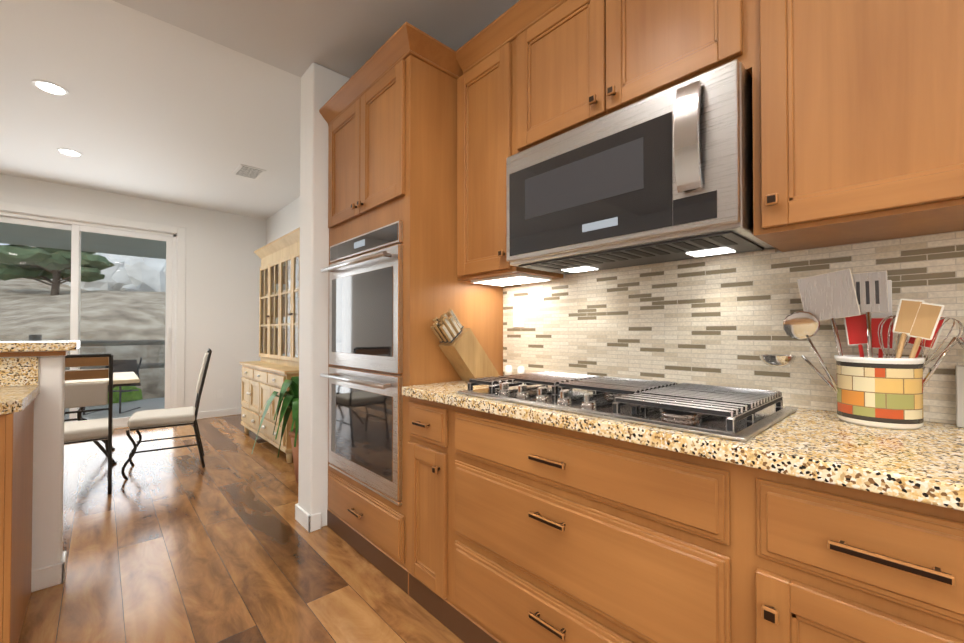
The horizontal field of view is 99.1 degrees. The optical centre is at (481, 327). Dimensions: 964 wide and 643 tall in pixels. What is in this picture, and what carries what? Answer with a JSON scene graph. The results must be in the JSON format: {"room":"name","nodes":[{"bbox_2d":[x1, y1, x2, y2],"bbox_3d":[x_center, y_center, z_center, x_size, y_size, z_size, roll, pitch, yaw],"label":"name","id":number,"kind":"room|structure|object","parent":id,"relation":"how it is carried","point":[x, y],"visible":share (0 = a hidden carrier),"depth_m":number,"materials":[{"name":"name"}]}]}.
{"room":"kitchen","nodes":[
{"label":"kitchen","id":0,"kind":"room"},
{"bbox_2d":[0,351,67,569],"bbox_3d":[-3.022,0.626,0.959,2.888,1.066,0.142,1,-1,-43],"label":"wall","id":1,"kind":"structure","parent":0,"point":[48,477],"depth_m":1.86,"materials":[{"name":"white paint"}]},
{"bbox_2d":[0,357,38,384],"bbox_3d":[-3.008,0.180,0.886,2.798,0.123,0.015,1,-1,-43],"label":"backsplash","id":2,"kind":"structure","parent":1,"relation":"attached to","point":[21,370],"depth_m":1.79,"materials":[{"name":"beige stone"}]},
{"bbox_2d":[0,341,79,351],"bbox_3d":[-3.068,0.073,1.043,2.921,0.038,0.463,1,-1,-43],"label":"bar","id":3,"kind":"object","parent":1,"relation":"on","point":[13,346],"visible":1,"depth_m":1.79,"materials":[{"name":"stone"}]},
{"bbox_2d":[31,551,66,591],"bbox_3d":[-3.021,1.111,0.954,2.891,0.095,0.144,1,-1,-43],"label":"baseboard","id":4,"kind":"structure","parent":1,"relation":"attached to","point":[47,576],"depth_m":1.85,"materials":[{"name":"white wood"}]},
{"bbox_2d":[0,174,265,411],"bbox_3d":[-4.985,-0.207,4.475,4.780,2.820,0.150,1,-1,-43],"label":"wall","id":5,"kind":"structure","parent":0,"point":[223,262],"depth_m":5.57,"materials":[{"name":"white paint"}]},
{"bbox_2d":[0,222,165,258],"bbox_3d":[-6.321,-1.464,5.503,11.000,0.240,3.148,1,-1,-43],"label":"roof","id":6,"kind":"structure","parent":5,"relation":"attached to","point":[96,239],"depth_m":6.36,"materials":[{"name":"grey"}]},
{"bbox_2d":[0,201,185,428],"bbox_3d":[-4.673,-0.056,4.724,2.050,2.525,0.126,1,-1,-43],"label":"sliding door","id":7,"kind":"structure","parent":5,"relation":"in","point":[76,224],"depth_m":5.00,"materials":[{"name":"glass"}]},
{"bbox_2d":[197,407,240,418],"bbox_3d":[-3.545,1.171,5.683,0.920,0.095,0.013,1,-1,-43],"label":"baseboard","id":8,"kind":"structure","parent":5,"relation":"attached to","point":[232,411],"depth_m":5.63,"materials":[{"name":"white wood"}]},
{"bbox_2d":[0,0,300,218],"bbox_3d":[-3.638,-1.745,3.043,5.080,0.220,4.110,1,-1,-43],"label":"ceiling","id":9,"kind":"structure","parent":0,"point":[150,107],"depth_m":3.09,"materials":[{"name":"white paint"}]},
{"bbox_2d":[32,80,68,95],"bbox_3d":[-2.943,-1.635,2.807,0.176,0.006,0.176,1,-1,-43],"label":"recessed light","id":10,"kind":"object","parent":9,"relation":"in","point":[50,87],"visible":1,"depth_m":2.80,"materials":[{"name":"white"}]},
{"bbox_2d":[56,148,82,156],"bbox_3d":[-3.818,-1.622,3.809,0.176,0.006,0.176,1,-1,-43],"label":"recessed light","id":11,"kind":"object","parent":9,"relation":"in","point":[69,152],"visible":1,"depth_m":3.80,"materials":[{"name":"white"}]},
{"bbox_2d":[232,164,265,179],"bbox_3d":[-2.425,-1.613,4.277,0.240,0.012,0.350,1,-1,-43],"label":"ceiling vent","id":12,"kind":"object","parent":9,"relation":"in","point":[245,171],"visible":1,"depth_m":4.25,"materials":[{"name":"white metal"}]},
{"bbox_2d":[18,414,463,642],"bbox_3d":[-1.668,1.218,0.884,5.080,0.120,9.900,1,-1,-43],"label":"floor","id":13,"kind":"structure","parent":0,"point":[182,545],"depth_m":2.06,"materials":[{"name":"brown wood"}]},
{"bbox_2d":[0,401,33,642],"bbox_3d":[-1.981,0.727,1.405,0.553,0.876,0.610,1,-1,-43],"label":"base cabinet","id":14,"kind":"object","parent":13,"relation":"on","point":[16,433],"depth_m":1.45,"materials":[{"name":"brown wood"}]},
{"bbox_2d":[0,385,39,416],"bbox_3d":[-2.782,0.259,0.646,2.804,0.039,0.640,1,-1,-43],"label":"countertop","id":15,"kind":"structure","parent":14,"relation":"on","point":[14,399],"depth_m":1.51,"materials":[{"name":"beige stone"}]},
{"bbox_2d":[64,354,113,493],"bbox_3d":[-2.965,0.686,2.978,0.449,1.006,0.584,1,-1,-43],"label":"chair","id":16,"kind":"object","parent":13,"relation":"on","point":[85,395],"visible":0.56,"depth_m":2.89,"materials":[{"name":"beige fabric"}]},
{"bbox_2d":[64,372,139,463],"bbox_3d":[-3.647,0.820,3.623,0.920,0.745,0.920,1,-1,-43],"label":"dining table","id":17,"kind":"object","parent":13,"relation":"on","point":[124,378],"visible":0.19,"depth_m":3.60,"materials":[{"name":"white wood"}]},
{"bbox_2d":[121,349,211,479],"bbox_3d":[-2.685,0.693,3.542,0.584,1.006,0.449,1,-1,-35],"label":"chair","id":18,"kind":"object","parent":13,"relation":"on","point":[155,418],"visible":1,"depth_m":3.45,"materials":[{"name":"beige fabric"}]},
{"bbox_2d":[240,227,299,462],"bbox_3d":[-2.034,0.124,4.339,0.626,2.155,1.614,1,-1,-43],"label":"hutch","id":19,"kind":"object","parent":13,"relation":"on","point":[269,373],"visible":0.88,"depth_m":4.26,"materials":[{"name":"beige wood"}]},
{"bbox_2d":[251,376,298,482],"bbox_3d":[-1.383,0.695,3.218,0.765,0.986,0.657,1,-1,-43],"label":"potted plant","id":20,"kind":"object","parent":13,"relation":"on","point":[291,399],"visible":0.29,"depth_m":3.08,"materials":[{"name":"green plant"}]},
{"bbox_2d":[320,55,502,594],"bbox_3d":[-0.429,-0.016,2.310,0.681,2.384,0.880,1,-1,-43],"label":"tall cabinet","id":21,"kind":"object","parent":13,"relation":"on","point":[396,287],"visible":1,"depth_m":1.97,"materials":[{"name":"brown wood"}]},
{"bbox_2d":[319,0,566,125],"bbox_3d":[0.650,-1.264,1.178,0.661,0.082,4.030,1,-1,-43],"label":"crown molding","id":22,"kind":"structure","parent":21,"relation":"attached to","point":[405,40],"depth_m":1.86,"materials":[{"name":"brown wood"}]},
{"bbox_2d":[407,397,442,623],"bbox_3d":[-0.005,0.733,1.889,0.619,0.876,0.298,1,-1,-43],"label":"base cabinet","id":23,"kind":"object","parent":13,"relation":"on","point":[425,446],"depth_m":1.69,"materials":[{"name":"brown wood"}]},
{"bbox_2d":[443,404,730,642],"bbox_3d":[0.430,0.727,1.420,0.619,0.876,0.980,1,-1,-43],"label":"base cabinet","id":24,"kind":"object","parent":13,"relation":"on","point":[520,531],"depth_m":1.15,"materials":[{"name":"brown wood"}]},
{"bbox_2d":[731,463,963,642],"bbox_3d":[1.073,0.718,0.728,0.619,0.876,0.910,1,-1,-43],"label":"base cabinet","id":25,"kind":"object","parent":13,"relation":"on","point":[812,561],"depth_m":0.74,"materials":[{"name":"brown wood"}]},
{"bbox_2d":[402,380,963,510],"bbox_3d":[0.958,0.262,0.843,0.640,0.038,3.149,1,-1,-43],"label":"countertop","id":26,"kind":"structure","parent":25,"relation":"on","point":[924,463],"depth_m":0.86,"materials":[{"name":"stone"}]},
{"bbox_2d":[431,309,499,380],"bbox_3d":[-0.076,0.085,1.946,0.378,0.340,0.113,1,-1,-43],"label":"knife block","id":27,"kind":"object","parent":26,"relation":"on","point":[460,346],"visible":1,"depth_m":1.89,"materials":[{"name":"brown wood"}]},
{"bbox_2d":[504,365,511,374],"bbox_3d":[0.136,0.225,2.125,0.041,0.065,0.042,1,-1,-43],"label":"salt shaker","id":28,"kind":"object","parent":26,"relation":"on","point":[508,369],"visible":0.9,"depth_m":2.11,"materials":[{"name":"white ceramic"}]},
{"bbox_2d":[517,366,524,373],"bbox_3d":[0.196,0.224,2.061,0.041,0.065,0.042,1,-1,-43],"label":"pepper shaker","id":29,"kind":"object","parent":26,"relation":"on","point":[520,369],"visible":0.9,"depth_m":2.04,"materials":[{"name":"white ceramic"}]},
{"bbox_2d":[457,371,797,441],"bbox_3d":[0.422,0.220,1.398,0.525,0.056,0.960,1,-1,-43],"label":"cooktop","id":30,"kind":"object","parent":26,"relation":"in","point":[738,414],"visible":1,"depth_m":1.19,"materials":[{"name":"silver metal"}]},
{"bbox_2d":[759,269,963,429],"bbox_3d":[1.008,0.044,1.066,0.168,0.400,0.497,1,-1,-43],"label":"utensil crock","id":31,"kind":"object","parent":26,"relation":"on","point":[879,390],"visible":1,"depth_m":1.04,"materials":[{"name":"multicoloured ceramic"}]},
{"bbox_2d":[955,365,963,427],"bbox_3d":[1.234,0.168,0.951,0.032,0.150,0.181,1,-1,-43],"label":"decor","id":32,"kind":"object","parent":26,"relation":"on","point":[959,376],"visible":0.95,"depth_m":1.00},
{"bbox_2d":[266,197,299,244],"bbox_3d":[-1.832,-0.204,4.701,0.150,2.820,4.110,1,-1,-43],"label":"wall","id":33,"kind":"structure","parent":0,"point":[285,220],"depth_m":5.48,"materials":[{"name":"white paint"}]},
{"bbox_2d":[113,0,518,77],"bbox_3d":[-0.270,-1.751,-0.585,5.080,0.300,5.790,1,-1,-43],"label":"ceiling","id":34,"kind":"structure","parent":0,"point":[346,38],"depth_m":2.12,"materials":[{"name":"white paint"}]},
{"bbox_2d":[298,63,349,526],"bbox_3d":[-0.685,-0.188,2.819,1.030,2.740,0.208,1,-1,-43],"label":"wall","id":35,"kind":"structure","parent":0,"point":[321,86],"depth_m":2.44,"materials":[{"name":"white paint"}]},
{"bbox_2d":[295,503,320,521],"bbox_3d":[-0.835,1.135,2.815,0.853,0.095,0.013,1,-1,-43],"label":"baseboard","id":36,"kind":"structure","parent":35,"relation":"attached to","point":[300,515],"depth_m":2.45,"materials":[{"name":"white wood"}]},
{"bbox_2d":[563,248,808,408],"bbox_3d":[1.475,-0.212,0.875,0.150,2.740,5.582,1,-1,-43],"label":"wall","id":37,"kind":"structure","parent":0,"point":[777,250],"depth_m":1.44,"materials":[{"name":"white paint"}]},
{"bbox_2d":[457,41,562,285],"bbox_3d":[0.124,-0.723,1.967,0.348,0.979,0.386,1,-1,-43],"label":"upper cabinet","id":38,"kind":"object","parent":37,"relation":"attached to","point":[485,91],"depth_m":1.85,"materials":[{"name":"brown wood"}]},
{"bbox_2d":[513,0,584,154],"bbox_3d":[0.421,-0.953,1.650,0.348,0.527,0.485,1,-1,-43],"label":"upper cabinet","id":39,"kind":"object","parent":37,"relation":"attached to","point":[549,56],"depth_m":1.58,"materials":[{"name":"brown wood"}]},
{"bbox_2d":[585,0,752,123],"bbox_3d":[0.669,-0.956,1.383,0.348,0.527,0.484,1,-1,-43],"label":"upper cabinet","id":40,"kind":"object","parent":37,"relation":"attached to","point":[636,50],"depth_m":1.28,"materials":[{"name":"brown wood"}]},
{"bbox_2d":[506,59,773,273],"bbox_3d":[0.505,-0.468,1.473,0.436,0.444,0.825,1,-1,-43],"label":"microwave","id":41,"kind":"object","parent":40,"relation":"attached to","point":[665,175],"visible":1,"depth_m":1.25,"materials":[{"name":"silver metal"}]},
{"bbox_2d":[503,231,963,423],"bbox_3d":[1.188,-0.007,1.061,0.010,0.502,3.149,1,-1,-43],"label":"backsplash","id":42,"kind":"structure","parent":37,"relation":"attached to","point":[716,320],"depth_m":1.43,"materials":[{"name":"beige tile"}]},
{"bbox_2d":[513,304,523,327],"bbox_3d":[0.188,-0.061,2.126,0.007,0.120,0.074,1,-1,-43],"label":"outlet","id":43,"kind":"object","parent":42,"relation":"attached to","point":[518,315],"depth_m":2.12,"materials":[{"name":"white plastic"}]},
{"bbox_2d":[871,280,891,316],"bbox_3d":[1.093,-0.071,1.151,0.007,0.120,0.078,1,-1,-43],"label":"outlet","id":44,"kind":"object","parent":42,"relation":"attached to","point":[881,314],"depth_m":1.13,"materials":[{"name":"white plastic"}]},
{"bbox_2d":[745,0,963,251],"bbox_3d":[1.013,-0.735,1.010,0.348,0.979,0.527,1,-1,-43],"label":"upper cabinet","id":45,"kind":"object","parent":37,"relation":"attached to","point":[858,121],"depth_m":0.95,"materials":[{"name":"brown wood"}]},
{"label":"outside","id":46,"kind":"structure","parent":0,"visible":0},
{"bbox_2d":[0,246,165,398],"bbox_3d":[-28.603,-3.587,25.854,70.000,11.476,63.240,1,-1,-43],"label":"hillside","id":47,"kind":"structure","parent":46,"point":[131,301],"depth_m":9.54,"materials":[{"name":"grey stone"}]},
{"bbox_2d":[0,244,114,295],"bbox_3d":[-13.503,-2.044,12.871,2.992,2.711,2.183,1,-1,-43],"label":"tree","id":48,"kind":"object","parent":47,"relation":"on","point":[30,252],"depth_m":12.63,"materials":[{"name":"green plant"}]},
{"bbox_2d":[29,335,164,369],"bbox_3d":[-7.596,0.798,6.848,20.000,1.370,0.150,1,-1,-43],"label":"fence rail","id":49,"kind":"object","parent":47,"relation":"on","point":[113,343],"depth_m":7.61,"materials":[{"name":"black metal"}]},
{"bbox_2d":[50,253,165,291],"bbox_3d":[-12.136,-1.914,15.156,5.906,4.102,13.149,1,-1,-43],"label":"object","id":50,"kind":"object","parent":47,"relation":"on","point":[140,269],"depth_m":16.15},
{"bbox_2d":[64,397,164,421],"bbox_3d":[-6.151,1.348,5.285,11.000,0.229,2.648,1,-1,-43],"label":"patio slab","id":51,"kind":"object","parent":47,"relation":"on","point":[154,402],"depth_m":6.35,"materials":[{"name":"grey concrete"}]},
{"bbox_2d":[83,357,141,414],"bbox_3d":[-5.506,0.858,6.160,0.465,0.797,0.542,0,-1,-13],"label":"patio chair","id":52,"kind":"object","parent":51,"relation":"on","point":[120,363],"depth_m":6.33,"materials":[{"name":"grey metal"}]},
{"bbox_2d":[108,386,142,403],"bbox_3d":[-6.658,1.185,6.680,1.764,0.730,0.831,1,-1,-43],"label":"bush","id":53,"kind":"object","parent":47,"relation":"on","point":[127,398],"depth_m":6.99,"materials":[{"name":"green plant"}]}
]}

